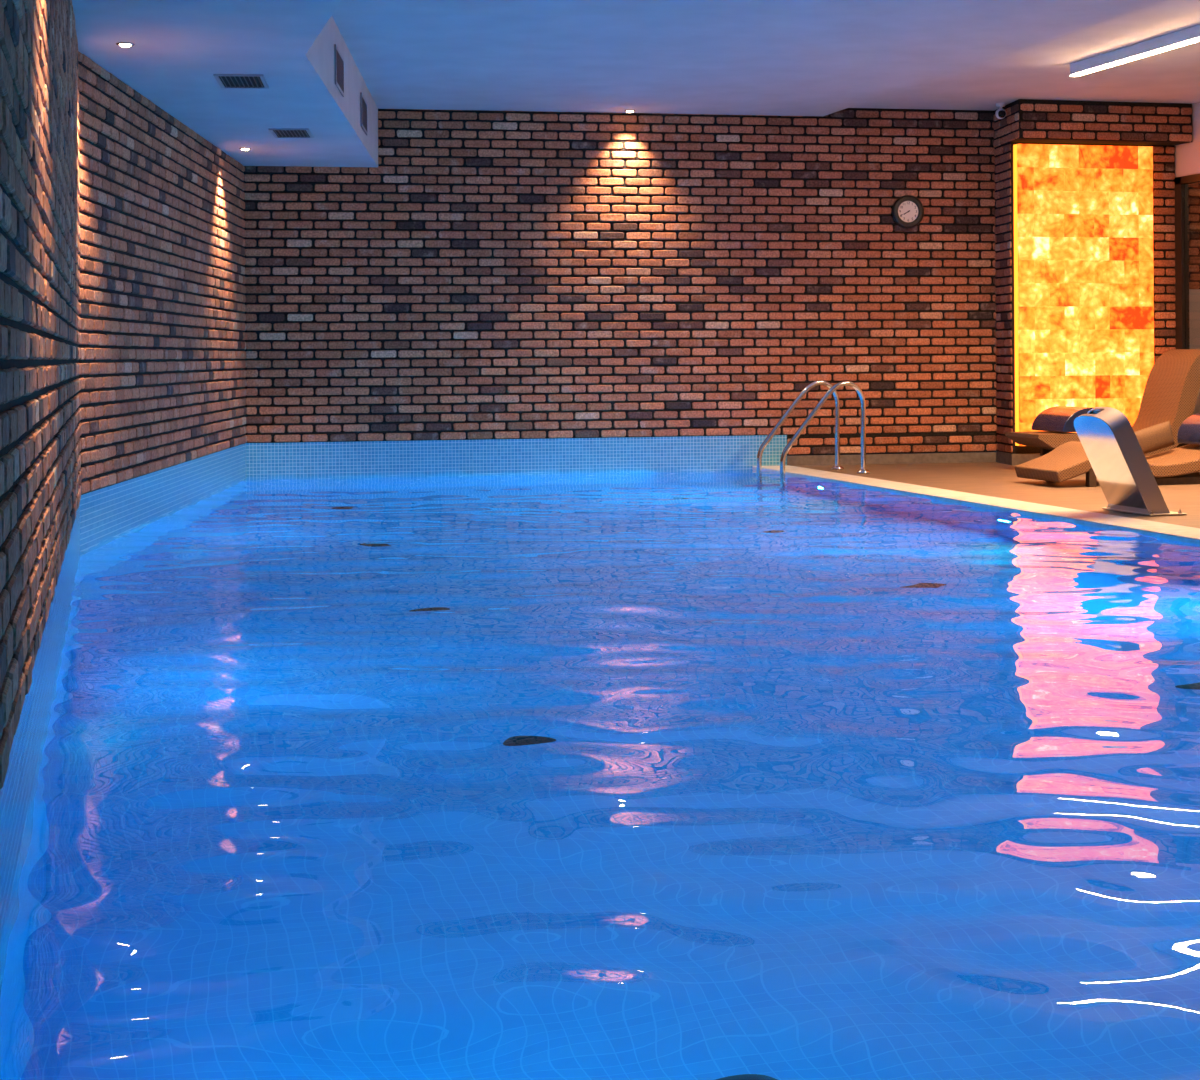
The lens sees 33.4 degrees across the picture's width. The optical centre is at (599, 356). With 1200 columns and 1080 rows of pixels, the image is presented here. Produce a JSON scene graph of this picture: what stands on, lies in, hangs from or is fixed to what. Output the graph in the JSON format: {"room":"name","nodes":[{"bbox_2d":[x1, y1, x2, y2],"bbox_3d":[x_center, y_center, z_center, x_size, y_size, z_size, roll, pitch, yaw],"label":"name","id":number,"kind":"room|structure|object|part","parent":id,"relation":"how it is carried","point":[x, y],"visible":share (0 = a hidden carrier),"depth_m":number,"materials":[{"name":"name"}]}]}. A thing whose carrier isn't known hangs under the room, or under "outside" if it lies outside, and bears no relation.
{"room":"indoor swimming pool","nodes":[
{"label":"indoor swimming pool","id":0,"kind":"room"},
{"bbox_2d":[0,0,81,788],"bbox_3d":[-1.500,-0.446,5.129,0.135,2.328,10.904,0,0,-14],"label":"wall","id":1,"kind":"structure","parent":0,"point":[41,429],"depth_m":4.72,"materials":[{"name":"brick"}]},
{"bbox_2d":[78,51,246,494],"bbox_3d":[-2.906,-0.436,13.614,0.135,2.328,6.354,0,0,-2],"label":"wall","id":2,"kind":"structure","parent":0,"point":[162,286],"depth_m":12.55,"materials":[{"name":"brick"}]},
{"bbox_2d":[72,0,377,166],"bbox_3d":[-1.284,-1.951,7.670,2.122,0.680,18.786,0,0,-10],"label":"ceiling","id":3,"kind":"structure","parent":0,"point":[177,51],"depth_m":11.33,"materials":[{"name":"white paint"}]},
{"bbox_2d":[116,42,134,46],"bbox_3d":[-2.433,-1.594,10.249,0.096,0.018,0.096,0,0,-14],"label":"recessed light","id":4,"kind":"object","parent":3,"relation":"in","point":[122,44],"visible":1,"depth_m":10.23,"materials":[{"name":"silver metal"}]},
{"bbox_2d":[213,74,268,88],"bbox_3d":[-2.085,-1.601,11.644,0.280,0.010,0.540,0,0,-6],"label":"ceiling vent","id":5,"kind":"object","parent":3,"relation":"in","point":[236,81],"visible":1,"depth_m":11.62,"materials":[{"name":"grey metal"}]},
{"bbox_2d":[268,128,313,137],"bbox_3d":[-2.212,-1.600,14.344,0.280,0.010,0.540,0,0,-4],"label":"ceiling vent","id":6,"kind":"object","parent":3,"relation":"in","point":[276,132],"visible":1,"depth_m":14.31,"materials":[{"name":"grey metal"}]},
{"bbox_2d":[334,44,343,96],"bbox_3d":[-1.673,-1.830,12.839,0.010,0.250,0.620,0,0,-3],"label":"ceiling vent","id":7,"kind":"object","parent":3,"relation":"in","point":[339,60],"visible":1,"depth_m":12.79,"materials":[{"name":"grey metal"}]},
{"bbox_2d":[360,92,367,134],"bbox_3d":[-1.783,-1.830,15.120,0.010,0.250,0.620,0,0,-3],"label":"ceiling vent","id":8,"kind":"object","parent":3,"relation":"in","point":[363,103],"visible":1,"depth_m":15.08,"materials":[{"name":"grey metal"}]},
{"bbox_2d":[244,108,996,454],"bbox_3d":[0.290,-0.660,17.497,6.698,3.085,0.135,0,0,-11],"label":"wall","id":9,"kind":"structure","parent":0,"point":[495,274],"depth_m":17.43,"materials":[{"name":"brick"}]},
{"bbox_2d":[787,452,995,465],"bbox_3d":[2.628,0.918,17.896,1.978,0.088,0.023,0,0,-11],"label":"baseboard","id":10,"kind":"structure","parent":9,"relation":"attached to","point":[806,460],"depth_m":17.89,"materials":[{"name":"beige tile"}]},
{"bbox_2d":[892,195,923,227],"bbox_3d":[2.757,-1.295,17.897,0.296,0.296,0.046,0,0,-11],"label":"wall clock","id":11,"kind":"object","parent":9,"relation":"attached to","point":[907,210],"visible":1,"depth_m":17.89,"materials":[{"name":"black plastic"}]},
{"bbox_2d":[332,0,1199,115],"bbox_3d":[3.187,-2.242,8.837,8.490,0.200,18.800,0,0,-14],"label":"ceiling","id":12,"kind":"structure","parent":0,"point":[722,57],"depth_m":14.09,"materials":[{"name":"white paint"}]},
{"bbox_2d":[995,103,1005,118],"bbox_3d":[3.524,-2.155,17.572,0.094,0.139,0.107,0,0,-14],"label":"security camera","id":13,"kind":"object","parent":12,"relation":"attached to","point":[1000,113],"visible":1,"depth_m":17.54,"materials":[{"name":"grey plastic"}]},
{"bbox_3d":[3.522,-2.211,17.578,0.082,0.028,0.082,0,0,-14],"label":"mount plate","id":14,"kind":"part","parent":13,"relation":"part of","materials":[{"name":"grey plastic"}]},
{"bbox_2d":[993,99,1022,147],"bbox_3d":[3.604,-2.055,17.695,0.044,0.340,0.812,0,0,-4],"label":"beam","id":15,"kind":"structure","parent":12,"relation":"attached to","point":[1008,129],"depth_m":17.57,"materials":[{"name":"brick"}]},
{"bbox_2d":[1015,139,1189,145],"bbox_3d":[4.353,-2.059,17.860,1.623,0.342,0.695,0,0,-14],"label":"beam","id":16,"kind":"structure","parent":12,"relation":"attached to","point":[1020,140],"depth_m":17.64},
{"bbox_2d":[1020,99,1192,141],"bbox_3d":[4.435,-2.061,17.499,1.659,0.340,0.035,0,0,-14],"label":"beam","id":17,"kind":"structure","parent":12,"relation":"attached to","point":[1042,119],"depth_m":17.49,"materials":[{"name":"brick"}]},
{"bbox_2d":[1070,24,1199,75],"bbox_3d":[3.959,-2.181,13.822,0.070,0.094,2.900,0,0,-14],"label":"ceiling lamp","id":18,"kind":"object","parent":12,"relation":"attached to","point":[1190,35],"visible":1,"depth_m":14.24,"materials":[{"name":"white"}]},
{"bbox_2d":[796,462,1199,527],"bbox_3d":[5.370,1.002,10.297,3.590,0.120,16.188,0,0,-14],"label":"floor","id":19,"kind":"structure","parent":0,"point":[994,479],"depth_m":14.75,"materials":[{"name":"beige tile"}]},
{"bbox_2d":[757,380,869,477],"bbox_3d":[1.770,1.109,16.723,0.800,1.814,0.710,0,0,-14],"label":"pool ladder","id":20,"kind":"object","parent":19,"relation":"attached to","point":[832,388],"visible":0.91,"depth_m":16.50,"materials":[{"name":"silver metal"}]},
{"bbox_3d":[1.690,1.109,17.012,0.750,1.814,0.042,0,0,-14],"label":"handrail","id":21,"kind":"part","parent":20,"relation":"part of","materials":[{"name":"silver metal"}]},
{"bbox_2d":[1005,349,1199,455],"bbox_3d":[4.301,0.447,16.850,1.633,1.007,0.620,0,0,-14],"label":"sun lounger","id":22,"kind":"object","parent":19,"relation":"on","point":[1172,387],"visible":0.53,"depth_m":16.80,"materials":[{"name":"wicker"}]},
{"bbox_3d":[3.784,0.864,17.009,0.060,0.180,0.060,0,0,-14],"label":"leg","id":23,"kind":"part","parent":22,"relation":"part of","materials":[{"name":"wicker"}]},
{"bbox_2d":[1032,406,1092,431],"bbox_3d":[3.994,0.523,16.774,0.539,0.200,0.580,0,0,-14],"label":"bolster cushion","id":24,"kind":"object","parent":22,"relation":"on","point":[1058,418],"visible":0.62,"depth_m":16.64,"materials":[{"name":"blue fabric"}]},
{"bbox_2d":[1014,441,1199,486],"bbox_3d":[4.367,0.537,15.156,2.342,0.825,0.700,0,0,-14],"label":"sun lounger","id":25,"kind":"object","parent":19,"relation":"on","point":[1069,460],"visible":0.58,"depth_m":14.83,"materials":[{"name":"wicker"}]},
{"bbox_3d":[3.593,0.883,14.632,0.060,0.143,0.060,0,0,-14],"label":"leg","id":26,"kind":"part","parent":25,"relation":"part of","materials":[{"name":"wicker"}]},
{"bbox_2d":[1134,421,1174,453],"bbox_3d":[4.222,0.635,15.326,0.434,0.280,0.110,0,0,-21],"label":"seat cushion","id":27,"kind":"object","parent":25,"relation":"on","point":[1159,436],"visible":0.75,"depth_m":15.29,"materials":[{"name":"brown fabric"}]},
{"bbox_2d":[1177,413,1199,444],"bbox_3d":[4.722,0.553,15.244,0.386,0.232,0.580,0,0,-14],"label":"bolster cushion","id":28,"kind":"object","parent":25,"relation":"on","point":[1189,430],"visible":1,"depth_m":15.35,"materials":[{"name":"blue fabric"}]},
{"bbox_2d":[1074,407,1186,515],"bbox_3d":[3.210,0.630,12.234,0.500,0.647,0.590,0,0,-14],"label":"spout","id":29,"kind":"object","parent":19,"relation":"on","point":[1108,439],"visible":1,"depth_m":12.07,"materials":[{"name":"silver metal"}]},
{"bbox_3d":[3.227,0.630,12.243,0.306,0.631,0.458,0,0,-14],"label":"plate","id":30,"kind":"part","parent":29,"relation":"part of","materials":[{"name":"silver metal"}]},
{"bbox_3d":[3.105,0.653,12.213,0.285,0.586,0.474,0,0,-14],"label":"plate","id":31,"kind":"part","parent":29,"relation":"part of","materials":[{"name":"silver metal"}]},
{"bbox_3d":[3.334,0.949,12.264,0.250,0.008,0.590,0,0,-14],"label":"plate","id":32,"kind":"part","parent":29,"relation":"part of","materials":[{"name":"silver metal"}]},
{"bbox_2d":[994,142,1018,453],"bbox_3d":[3.624,-0.515,17.852,0.065,2.740,0.502,0,0,-5],"label":"wall pier","id":33,"kind":"object","parent":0,"point":[1003,298],"visible":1,"depth_m":17.81,"materials":[{"name":"brick"}]},
{"bbox_2d":[1008,142,1176,452],"bbox_3d":[4.398,-0.531,17.811,1.600,2.760,0.065,0,0,-14],"label":"wall pier","id":34,"kind":"object","parent":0,"point":[1163,156],"visible":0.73,"depth_m":17.95,"materials":[{"name":"brick"}]},
{"bbox_2d":[1013,144,1153,445],"bbox_3d":[4.290,-0.542,17.708,1.300,2.645,0.111,0,0,-14],"label":"light panel","id":35,"kind":"object","parent":34,"relation":"attached to","point":[1084,263],"visible":0.91,"depth_m":17.64,"materials":[{"name":"orange"}]},
{"bbox_2d":[1175,102,1199,177],"bbox_3d":[7.366,-0.662,9.541,0.140,3.180,18.150,0,0,-14],"label":"wall","id":36,"kind":"structure","parent":0,"point":[1187,155],"depth_m":17.72,"materials":[{"name":"beige paint"}]},
{"bbox_2d":[1174,173,1199,447],"bbox_3d":[5.560,-0.334,16.588,0.080,2.550,2.900,0,0,-14],"label":"door","id":37,"kind":"structure","parent":36,"relation":"in","point":[1187,188],"depth_m":17.82,"materials":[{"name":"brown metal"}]},
{"bbox_3d":[5.558,-0.326,16.577,0.010,2.435,2.680,0,0,-14],"label":"glass","id":38,"kind":"part","parent":37,"relation":"part of","materials":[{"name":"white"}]},
{"bbox_3d":[4.369,-0.469,18.044,1.525,2.837,0.380,0,0,-14],"label":"wall pier","id":39,"kind":"object","parent":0,"visible":0},
{"bbox_2d":[996,452,1039,464],"bbox_3d":[4.342,0.902,17.996,1.620,0.095,0.495,0,0,-14],"label":"baseboard","id":40,"kind":"object","parent":39,"relation":"attached to","point":[1001,457],"visible":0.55,"depth_m":17.61,"materials":[{"name":"beige tile"}]},
{"bbox_3d":[0.447,1.747,9.339,5.798,1.500,16.112,0,0,-14],"label":"basin","id":41,"kind":"object","parent":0,"visible":0},
{"bbox_2d":[0,502,79,944],"bbox_3d":[-1.535,0.990,5.434,0.050,0.542,10.290,0,0,-14],"label":"tile band","id":42,"kind":"object","parent":41,"relation":"attached to","point":[15,794],"visible":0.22,"depth_m":4.58,"materials":[{"name":"tile"}]},
{"bbox_2d":[80,443,245,550],"bbox_3d":[-2.869,0.999,13.615,0.050,0.542,6.354,0,0,-2],"label":"tile band","id":43,"kind":"object","parent":41,"relation":"attached to","point":[106,513],"visible":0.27,"depth_m":12.52,"materials":[{"name":"tile"}]},
{"bbox_2d":[246,435,786,477],"bbox_3d":[-0.663,0.984,17.276,4.720,0.542,0.050,0,0,-11],"label":"tile band","id":44,"kind":"object","parent":41,"relation":"attached to","point":[361,458],"visible":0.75,"depth_m":17.23,"materials":[{"name":"tile"}]},
{"bbox_2d":[0,469,1199,1079],"bbox_3d":[0.453,0.998,9.341,5.775,0.023,16.112,0,0,-14],"label":"water surface","id":45,"kind":"object","parent":41,"relation":"in","point":[718,774],"visible":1,"depth_m":4.58,"materials":[{"name":"blue liquid"}]},
{"bbox_2d":[752,465,1199,543],"bbox_3d":[3.467,0.991,9.829,0.340,0.079,16.199,0,0,-14],"label":"coping","id":46,"kind":"object","parent":41,"relation":"on","point":[1171,531],"visible":0.71,"depth_m":12.85,"materials":[{"name":"stone"}]}
]}

